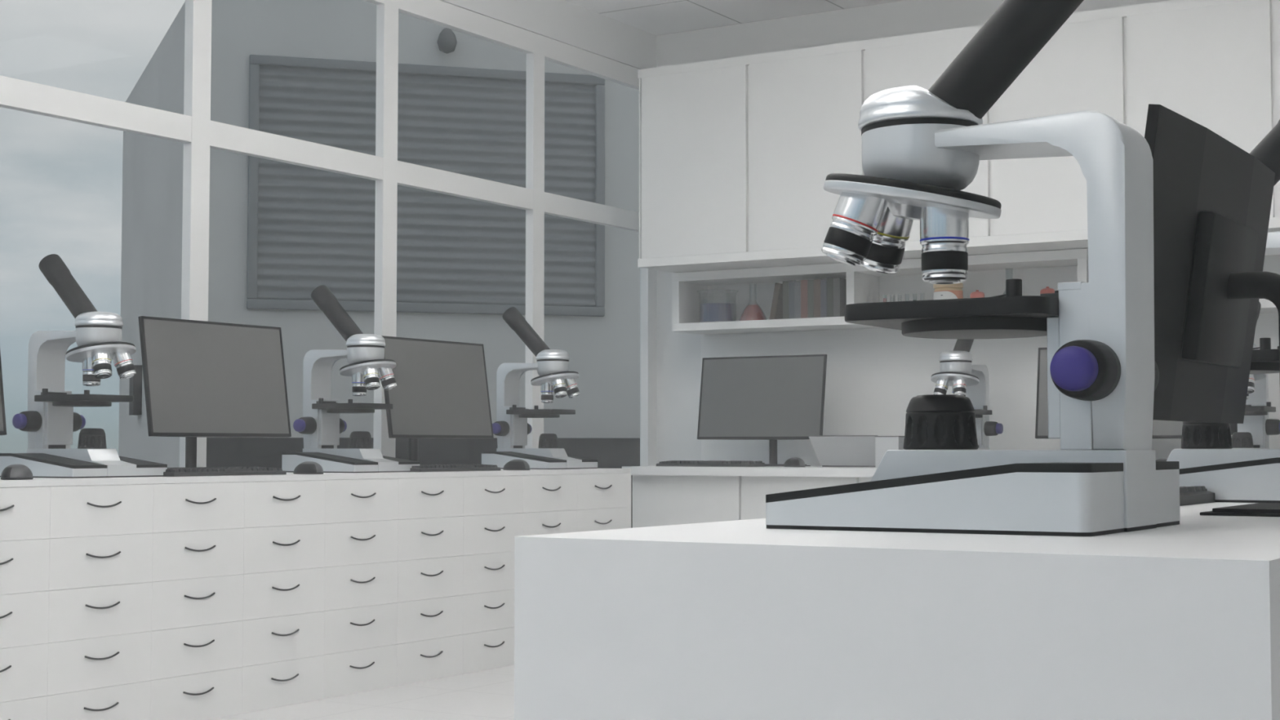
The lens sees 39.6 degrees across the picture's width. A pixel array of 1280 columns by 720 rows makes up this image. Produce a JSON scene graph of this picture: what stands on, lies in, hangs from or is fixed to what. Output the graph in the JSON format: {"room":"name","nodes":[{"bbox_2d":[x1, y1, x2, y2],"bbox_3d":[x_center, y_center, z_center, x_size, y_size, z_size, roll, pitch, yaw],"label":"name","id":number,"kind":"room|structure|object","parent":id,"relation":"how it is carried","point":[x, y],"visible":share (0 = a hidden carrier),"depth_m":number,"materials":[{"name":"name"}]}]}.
{"room":"laboratory","nodes":[
{"label":"laboratory","id":0,"kind":"room"},
{"bbox_2d":[207,665,514,719],"bbox_3d":[0.490,1.246,3.622,8.520,0.120,12.280,-2,-3,32],"label":"floor","id":1,"kind":"structure","parent":0,"point":[488,694],"depth_m":6.96,"materials":[{"name":"tile"}]},
{"bbox_2d":[0,486,50,719],"bbox_3d":[-2.425,0.863,5.973,0.773,0.875,0.458,-2,-3,32],"label":"drawer unit","id":2,"kind":"object","parent":1,"relation":"on","point":[24,511],"visible":1,"depth_m":5.89,"materials":[{"name":"white laminate"}]},
{"bbox_2d":[47,484,153,719],"bbox_3d":[-2.184,0.882,6.363,0.773,0.875,0.458,-2,-3,32],"label":"drawer unit","id":3,"kind":"object","parent":1,"relation":"on","point":[100,621],"visible":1,"depth_m":6.16,"materials":[{"name":"white laminate"}]},
{"bbox_2d":[0,468,631,487],"bbox_3d":[-1.708,0.473,7.190,0.780,0.022,5.082,-2,-3,32],"label":"countertop","id":4,"kind":"structure","parent":3,"relation":"on","point":[36,482],"depth_m":6.93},
{"bbox_2d":[0,351,6,435],"bbox_3d":[-2.567,0.095,6.032,0.298,0.619,0.780,-2,-3,32],"label":"monitor","id":5,"kind":"object","parent":4,"relation":"on","point":[2,417],"visible":1,"depth_m":6.28,"materials":[{"name":"black plastic"}]},
{"bbox_2d":[0,464,33,479],"bbox_3d":[-2.109,0.379,6.018,0.102,0.052,0.174,0,-3,-10],"label":"computer mouse","id":6,"kind":"object","parent":4,"relation":"on","point":[12,472],"visible":1,"depth_m":5.96,"materials":[{"name":"black plastic"}]},
{"bbox_2d":[0,253,167,478],"bbox_3d":[-2.065,0.014,6.584,0.442,0.835,0.445,-2,-3,32],"label":"microscope","id":7,"kind":"object","parent":4,"relation":"on","point":[50,421],"visible":1,"depth_m":6.53,"materials":[{"name":"silver metal"}]},
{"bbox_2d":[137,315,291,467],"bbox_3d":[-1.805,0.156,7.270,0.298,0.619,0.780,-2,-3,32],"label":"monitor","id":8,"kind":"object","parent":4,"relation":"on","point":[202,379],"visible":0.84,"depth_m":7.19,"materials":[{"name":"black plastic"}]},
{"bbox_2d":[163,466,286,476],"bbox_3d":[-1.645,0.432,6.893,0.180,0.032,0.600,-2,-3,32],"label":"keyboard","id":9,"kind":"object","parent":4,"relation":"on","point":[253,470],"visible":0.94,"depth_m":6.83,"materials":[{"name":"grey plastic"}]},
{"bbox_2d":[293,461,323,474],"bbox_3d":[-1.351,0.439,7.247,0.102,0.052,0.174,2,-4,-38],"label":"computer mouse","id":10,"kind":"object","parent":4,"relation":"on","point":[307,467],"visible":1,"depth_m":7.19,"materials":[{"name":"black plastic"}]},
{"bbox_2d":[281,284,419,472],"bbox_3d":[-1.279,0.077,7.860,0.442,0.835,0.445,-2,-3,32],"label":"microscope","id":11,"kind":"object","parent":4,"relation":"on","point":[321,425],"visible":1,"depth_m":7.80,"materials":[{"name":"silver metal"}]},
{"bbox_2d":[381,335,493,461],"bbox_3d":[-1.050,0.216,8.495,0.298,0.619,0.780,-2,-3,32],"label":"monitor","id":12,"kind":"object","parent":4,"relation":"on","point":[441,391],"visible":0.81,"depth_m":8.44,"materials":[{"name":"black plastic"}]},
{"bbox_2d":[409,463,500,471],"bbox_3d":[-0.885,0.492,8.127,0.180,0.032,0.600,-2,-3,32],"label":"keyboard","id":13,"kind":"object","parent":4,"relation":"on","point":[442,467],"visible":0.9,"depth_m":8.07,"materials":[{"name":"grey plastic"}]},
{"bbox_2d":[502,459,529,470],"bbox_3d":[-0.589,0.499,8.485,0.102,0.052,0.174,2,-4,-38],"label":"computer mouse","id":14,"kind":"object","parent":4,"relation":"on","point":[514,464],"visible":0.99,"depth_m":8.43,"materials":[{"name":"black plastic"}]},
{"bbox_2d":[481,306,597,469],"bbox_3d":[-0.516,0.138,9.098,0.442,0.835,0.445,-2,-3,32],"label":"microscope","id":15,"kind":"object","parent":4,"relation":"on","point":[511,428],"visible":0.98,"depth_m":9.04,"materials":[{"name":"silver metal"}]},
{"bbox_2d":[150,481,244,719],"bbox_3d":[-1.945,0.901,6.752,0.773,0.875,0.458,-2,-3,32],"label":"drawer unit","id":16,"kind":"object","parent":1,"relation":"on","point":[198,527],"visible":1,"depth_m":6.55,"materials":[{"name":"white laminate"}]},
{"bbox_2d":[241,480,325,713],"bbox_3d":[-1.705,0.920,7.142,0.773,0.875,0.458,-2,-3,32],"label":"drawer unit","id":17,"kind":"object","parent":1,"relation":"on","point":[283,574],"visible":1,"depth_m":6.94,"materials":[{"name":"white laminate"}]},
{"bbox_2d":[322,478,398,698],"bbox_3d":[-1.465,0.939,7.532,0.773,0.875,0.458,-2,-3,32],"label":"drawer unit","id":18,"kind":"object","parent":1,"relation":"on","point":[361,523],"visible":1,"depth_m":7.33,"materials":[{"name":"white laminate"}]},
{"bbox_2d":[396,476,463,685],"bbox_3d":[-1.225,0.959,7.921,0.773,0.875,0.458,-2,-3,32],"label":"drawer unit","id":19,"kind":"object","parent":1,"relation":"on","point":[430,531],"visible":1,"depth_m":7.72,"materials":[{"name":"white laminate"}]},
{"bbox_2d":[462,475,523,674],"bbox_3d":[-0.985,0.978,8.311,0.773,0.875,0.458,-2,-3,32],"label":"drawer unit","id":20,"kind":"object","parent":1,"relation":"on","point":[493,505],"visible":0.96,"depth_m":8.09,"materials":[{"name":"white laminate"}]},
{"bbox_2d":[519,474,577,535],"bbox_3d":[-0.745,0.997,8.700,0.773,0.875,0.458,-2,-3,32],"label":"drawer unit","id":21,"kind":"object","parent":1,"relation":"on","point":[549,500],"visible":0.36,"depth_m":8.52,"materials":[{"name":"white laminate"}]},
{"bbox_2d":[577,472,626,532],"bbox_3d":[-0.505,1.016,9.090,0.773,0.875,0.458,-2,-3,32],"label":"drawer unit","id":22,"kind":"object","parent":1,"relation":"on","point":[602,498],"visible":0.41,"depth_m":8.90,"materials":[{"name":"white laminate"}]},
{"bbox_2d":[623,472,631,528],"bbox_3d":[-0.379,1.027,9.307,0.760,0.876,0.042,-2,-3,32],"label":"end panel","id":23,"kind":"object","parent":1,"relation":"on","point":[628,474],"visible":0.14,"depth_m":9.12,"materials":[{"name":"white laminate"}]},
{"bbox_2d":[632,475,742,528],"bbox_3d":[0.472,1.079,10.154,0.698,0.851,0.860,-2,-3,32],"label":"base cabinet","id":24,"kind":"object","parent":1,"relation":"on","point":[657,500],"visible":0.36,"depth_m":9.80,"materials":[{"name":"white laminate"}]},
{"bbox_2d":[622,465,877,477],"bbox_3d":[3.342,0.542,8.374,7.500,0.047,0.955,-2,-3,32],"label":"countertop","id":25,"kind":"structure","parent":24,"relation":"on","point":[812,470],"depth_m":9.49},
{"bbox_2d":[656,460,764,466],"bbox_3d":[0.392,0.579,9.934,0.600,0.032,0.180,-2,-3,32],"label":"keyboard","id":26,"kind":"object","parent":25,"relation":"on","point":[670,463],"visible":1,"depth_m":9.85,"materials":[{"name":"grey plastic"}]},
{"bbox_2d":[697,354,826,466],"bbox_3d":[0.735,0.291,10.049,0.780,0.619,0.298,-2,-3,32],"label":"monitor","id":27,"kind":"object","parent":25,"relation":"on","point":[772,398],"visible":0.89,"depth_m":9.95,"materials":[{"name":"black plastic"}]},
{"bbox_2d":[783,457,805,466],"bbox_3d":[0.843,0.557,9.704,0.102,0.052,0.174,1,-3,-20],"label":"computer mouse","id":28,"kind":"object","parent":25,"relation":"on","point":[793,461],"visible":0.98,"depth_m":9.64,"materials":[{"name":"black plastic"}]},
{"bbox_2d":[808,435,877,466],"bbox_3d":[1.181,0.493,9.598,0.402,0.170,0.411,-2,-3,32],"label":"laptop","id":29,"kind":"object","parent":25,"relation":"on","point":[831,451],"visible":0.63,"depth_m":9.49,"materials":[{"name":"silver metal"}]},
{"bbox_2d":[875,435,904,467],"bbox_3d":[1.303,0.478,9.236,0.134,0.166,0.104,-2,-3,32],"label":"storage box","id":30,"kind":"object","parent":25,"relation":"on","point":[882,443],"visible":0.61,"depth_m":9.20,"materials":[{"name":"white plastic"}]},
{"bbox_2d":[930,338,1003,449],"bbox_3d":[1.682,0.145,9.284,0.445,0.835,0.442,-2,-3,32],"label":"microscope","id":31,"kind":"object","parent":25,"relation":"on","point":[966,379],"visible":0.42,"depth_m":9.24,"materials":[{"name":"silver metal"}]},
{"bbox_2d":[1035,347,1182,438],"bbox_3d":[2.428,0.239,9.009,0.780,0.619,0.298,-2,-3,32],"label":"monitor","id":32,"kind":"object","parent":25,"relation":"on","point":[1161,428],"visible":0.04,"depth_m":9.08,"materials":[{"name":"black plastic"}]},
{"bbox_2d":[1155,458,1167,461],"bbox_3d":[2.530,0.504,8.620,0.102,0.052,0.174,1,-3,-20],"label":"computer mouse","id":33,"kind":"object","parent":25,"relation":"on","point":[1157,460],"visible":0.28,"depth_m":8.59,"materials":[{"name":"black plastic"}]},
{"bbox_2d":[1229,301,1279,448],"bbox_3d":[2.900,0.108,8.535,0.445,0.835,0.442,-2,-3,32],"label":"microscope","id":34,"kind":"object","parent":25,"relation":"on","point":[1255,432],"visible":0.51,"depth_m":8.60,"materials":[{"name":"silver metal"}]},
{"bbox_2d":[742,475,860,519],"bbox_3d":[1.066,1.061,9.788,0.698,0.851,0.860,-2,-3,32],"label":"base cabinet","id":35,"kind":"object","parent":1,"relation":"on","point":[755,489],"visible":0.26,"depth_m":9.53,"materials":[{"name":"white laminate"}]},
{"bbox_2d":[860,477,871,482],"bbox_3d":[1.661,1.043,9.423,0.698,0.851,0.860,-2,-3,32],"label":"base cabinet","id":36,"kind":"object","parent":1,"relation":"on","point":[862,479],"visible":0.05,"depth_m":9.24,"materials":[{"name":"white laminate"}]},
{"bbox_2d":[514,502,1279,719],"bbox_3d":[1.009,0.713,3.161,0.873,0.900,3.005,-2,-3,32],"label":"table","id":37,"kind":"object","parent":1,"relation":"on","point":[737,620],"visible":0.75,"depth_m":1.89,"materials":[{"name":"white laminate"}]},
{"bbox_2d":[765,0,1180,536],"bbox_3d":[0.465,-0.191,2.438,0.442,0.835,0.445,-2,-3,32],"label":"microscope","id":38,"kind":"object","parent":37,"relation":"on","point":[922,147],"visible":1,"depth_m":2.33,"materials":[{"name":"silver metal"}]},
{"bbox_2d":[1179,485,1215,506],"bbox_3d":[0.910,0.253,3.294,0.180,0.032,0.600,-2,-3,32],"label":"keyboard","id":39,"kind":"object","parent":37,"relation":"on","point":[1196,495],"visible":0.16,"depth_m":3.36,"materials":[{"name":"grey plastic"}]},
{"bbox_2d":[1144,103,1279,516],"bbox_3d":[1.035,-0.059,2.927,0.298,0.619,0.780,-2,-3,32],"label":"monitor","id":40,"kind":"object","parent":37,"relation":"on","point":[1212,197],"visible":0.94,"depth_m":2.86,"materials":[{"name":"black plastic"}]},
{"bbox_2d":[1166,119,1279,502],"bbox_3d":[1.225,-0.131,3.672,0.442,0.835,0.445,-2,-3,32],"label":"microscope","id":41,"kind":"object","parent":37,"relation":"on","point":[1206,457],"visible":0.38,"depth_m":3.56,"materials":[{"name":"silver metal"}]},
{"bbox_2d":[440,0,656,69],"bbox_3d":[-3.126,-0.490,5.846,0.120,3.566,12.130,-2,-3,32],"label":"wall","id":42,"kind":"structure","parent":0,"point":[563,21],"depth_m":10.29,"materials":[{"name":"paint"}]},
{"bbox_2d":[0,0,656,467],"bbox_3d":[-3.062,-0.574,5.899,0.062,2.898,11.980,-2,-3,32],"label":"window","id":43,"kind":"structure","parent":42,"relation":"in","point":[194,128],"depth_m":8.81,"materials":[{"name":"white metal"}]},
{"bbox_2d":[564,0,904,35],"bbox_3d":[0.490,-2.436,3.803,8.520,0.120,12.280,-2,-3,32],"label":"ceiling","id":44,"kind":"structure","parent":0,"point":[656,17],"depth_m":10.42,"materials":[{"name":"tile"}]},
{"bbox_2d":[640,0,1168,466],"bbox_3d":[3.668,-0.342,8.872,8.520,3.566,0.150,-2,-3,32],"label":"wall","id":45,"kind":"structure","parent":0,"point":[678,354],"depth_m":10.79,"materials":[{"name":"paint"}]},
{"bbox_2d":[637,55,781,272],"bbox_3d":[0.495,-1.088,10.310,0.710,1.137,0.784,-2,-3,32],"label":"upper cabinet","id":46,"kind":"object","parent":45,"relation":"attached to","point":[695,115],"depth_m":9.97,"materials":[{"name":"white laminate"}]},
{"bbox_2d":[746,40,865,266],"bbox_3d":[1.095,-1.106,9.942,0.698,1.137,0.784,-2,-3,32],"label":"upper cabinet","id":47,"kind":"object","parent":45,"relation":"attached to","point":[806,104],"visible":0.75,"depth_m":9.63,"materials":[{"name":"white laminate"}]},
{"bbox_2d":[671,248,1088,334],"bbox_3d":[1.349,-0.363,9.970,2.482,0.344,0.402,-2,-3,32],"label":"shelf unit","id":48,"kind":"object","parent":45,"relation":"attached to","point":[988,273],"visible":0.51,"depth_m":10.04,"materials":[{"name":"white laminate"}]},
{"bbox_2d":[700,302,735,322],"bbox_3d":[0.457,-0.309,10.431,0.246,0.190,0.246,-2,-3,32],"label":"beaker","id":49,"kind":"object","parent":48,"relation":"on","point":[710,312],"visible":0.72,"depth_m":10.34,"materials":[{"name":"clear glass"}]},
{"bbox_2d":[739,292,766,320],"bbox_3d":[0.655,-0.331,10.310,0.168,0.222,0.168,-2,-3,32],"label":"flask","id":50,"kind":"object","parent":48,"relation":"on","point":[752,312],"visible":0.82,"depth_m":10.26,"materials":[{"name":"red glass"}]},
{"bbox_2d":[769,282,782,319],"bbox_3d":[0.809,-0.328,10.191,0.073,0.218,0.160,-2,-3,32],"label":"book","id":51,"kind":"object","parent":48,"relation":"on","point":[776,310],"visible":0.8,"depth_m":10.13,"materials":[{"name":"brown paper"}]},
{"bbox_2d":[782,280,788,319],"bbox_3d":[0.868,-0.337,10.155,0.038,0.218,0.160,-2,-3,32],"label":"book","id":52,"kind":"object","parent":48,"relation":"on","point":[785,283],"visible":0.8,"depth_m":10.09,"materials":[{"name":"grey paper"}]},
{"bbox_2d":[788,280,795,318],"bbox_3d":[0.900,-0.338,10.136,0.036,0.219,0.160,-2,-3,32],"label":"book","id":53,"kind":"object","parent":48,"relation":"on","point":[791,283],"visible":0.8,"depth_m":10.07,"materials":[{"name":"grey paper"}]},
{"bbox_2d":[794,280,800,318],"bbox_3d":[0.933,-0.338,10.116,0.037,0.216,0.160,-2,-3,32],"label":"book","id":54,"kind":"object","parent":48,"relation":"on","point":[797,283],"visible":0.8,"depth_m":10.05,"materials":[{"name":"grey paper"}]},
{"bbox_2d":[800,280,808,318],"bbox_3d":[0.967,-0.340,10.094,0.042,0.219,0.160,-2,-3,32],"label":"book","id":55,"kind":"object","parent":48,"relation":"on","point":[804,314],"visible":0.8,"depth_m":10.03,"materials":[{"name":"red paper"}]},
{"bbox_2d":[807,280,813,317],"bbox_3d":[1.002,-0.340,10.073,0.036,0.217,0.160,-2,-3,32],"label":"book","id":56,"kind":"object","parent":48,"relation":"on","point":[810,282],"visible":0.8,"depth_m":10.01,"materials":[{"name":"grey paper"}]},
{"bbox_2d":[813,278,820,317],"bbox_3d":[1.036,-0.343,10.052,0.042,0.220,0.160,-2,-3,32],"label":"book","id":57,"kind":"object","parent":48,"relation":"on","point":[816,282],"visible":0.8,"depth_m":9.98,"materials":[{"name":"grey paper"}]},
{"bbox_2d":[820,279,826,317],"bbox_3d":[1.071,-0.342,10.031,0.038,0.217,0.160,-2,-3,32],"label":"book","id":58,"kind":"object","parent":48,"relation":"on","point":[823,282],"visible":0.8,"depth_m":9.96,"materials":[{"name":"grey paper"}]},
{"bbox_2d":[826,277,834,316],"bbox_3d":[1.105,-0.345,10.010,0.040,0.221,0.160,-2,-3,32],"label":"book","id":59,"kind":"object","parent":48,"relation":"on","point":[829,281],"visible":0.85,"depth_m":9.94,"materials":[{"name":"grey paper"}]},
{"bbox_2d":[833,278,846,316],"bbox_3d":[1.139,-0.345,9.989,0.038,0.218,0.160,-2,-3,32],"label":"book","id":60,"kind":"object","parent":48,"relation":"on","point":[839,284],"visible":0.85,"depth_m":9.93,"materials":[{"name":"grey paper"}]},
{"bbox_2d":[933,282,963,299],"bbox_3d":[1.679,-0.334,9.679,0.160,0.166,0.160,-2,-3,32],"label":"pill bottle","id":61,"kind":"object","parent":48,"relation":"on","point":[941,291],"visible":0.56,"depth_m":9.61,"materials":[{"name":"beige plastic"}]},
{"bbox_2d":[969,289,984,297],"bbox_3d":[1.820,-0.316,9.591,0.077,0.122,0.077,-2,-3,32],"label":"pill bottle","id":62,"kind":"object","parent":48,"relation":"on","point":[976,294],"visible":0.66,"depth_m":9.56,"materials":[{"name":"red plastic"}]},
{"bbox_2d":[1040,286,1054,294],"bbox_3d":[2.153,-0.326,9.387,0.077,0.122,0.077,-2,-3,32],"label":"pill bottle","id":63,"kind":"object","parent":48,"relation":"on","point":[1045,291],"visible":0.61,"depth_m":9.36,"materials":[{"name":"red plastic"}]},
{"bbox_2d":[862,24,1016,259],"bbox_3d":[1.690,-1.124,9.576,0.698,1.137,0.784,-2,-3,32],"label":"upper cabinet","id":64,"kind":"object","parent":45,"relation":"attached to","point":[920,59],"visible":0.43,"depth_m":9.26,"materials":[{"name":"white laminate"}]},
{"bbox_2d":[701,312,1279,465],"bbox_3d":[3.577,0.144,8.776,7.500,0.786,0.058,-2,-3,32],"label":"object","id":65,"kind":"structure","parent":45,"relation":"attached to","point":[873,375],"depth_m":10.08,"materials":[{"name":"white laminate"}]},
{"bbox_2d":[990,6,1127,252],"bbox_3d":[2.284,-1.142,9.211,0.698,1.137,0.784,-2,-3,32],"label":"upper cabinet","id":66,"kind":"object","parent":45,"relation":"attached to","point":[1082,67],"visible":0.45,"depth_m":8.87,"materials":[{"name":"white laminate"}]},
{"bbox_2d":[1124,0,1279,232],"bbox_3d":[2.878,-1.160,8.846,0.698,1.137,0.784,-2,-3,32],"label":"upper cabinet","id":67,"kind":"object","parent":45,"relation":"attached to","point":[1211,63],"visible":0.64,"depth_m":8.50,"materials":[{"name":"white laminate"}]},
{"bbox_2d":[1258,253,1279,313],"bbox_3d":[3.526,-0.429,8.632,2.600,0.344,0.402,-2,-3,32],"label":"shelf unit","id":68,"kind":"object","parent":45,"relation":"attached to","point":[1272,262],"visible":0.02,"depth_m":8.99,"materials":[{"name":"white laminate"}]},
{"bbox_2d":[1273,0,1279,228],"bbox_3d":[3.473,-1.178,8.480,0.698,1.137,0.784,-2,-3,32],"label":"upper cabinet","id":69,"kind":"object","parent":45,"relation":"attached to","point":[1276,2],"visible":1,"depth_m":8.33,"materials":[{"name":"white laminate"}]},
{"label":"outside","id":70,"kind":"structure","parent":0,"visible":0},
{"bbox_3d":[-22.825,3.294,25.652,54.100,0.050,100.000,-2,-3,32],"label":"ground","id":71,"kind":"structure","parent":70,"visible":0},
{"bbox_2d":[118,0,639,528],"bbox_3d":[0.498,-0.176,20.960,12.704,6.420,7.596,1,-3,-16],"label":"building","id":72,"kind":"structure","parent":71,"relation":"on","point":[279,232],"depth_m":16.71,"materials":[{"name":"silver metal"}]},
{"bbox_2d":[436,27,457,53],"bbox_3d":[-1.813,-3.002,16.711,0.190,0.250,0.190,-2,-3,32],"label":"wall lamp","id":73,"kind":"object","parent":72,"relation":"attached to","point":[446,42],"depth_m":16.66,"materials":[{"name":"grey metal"}]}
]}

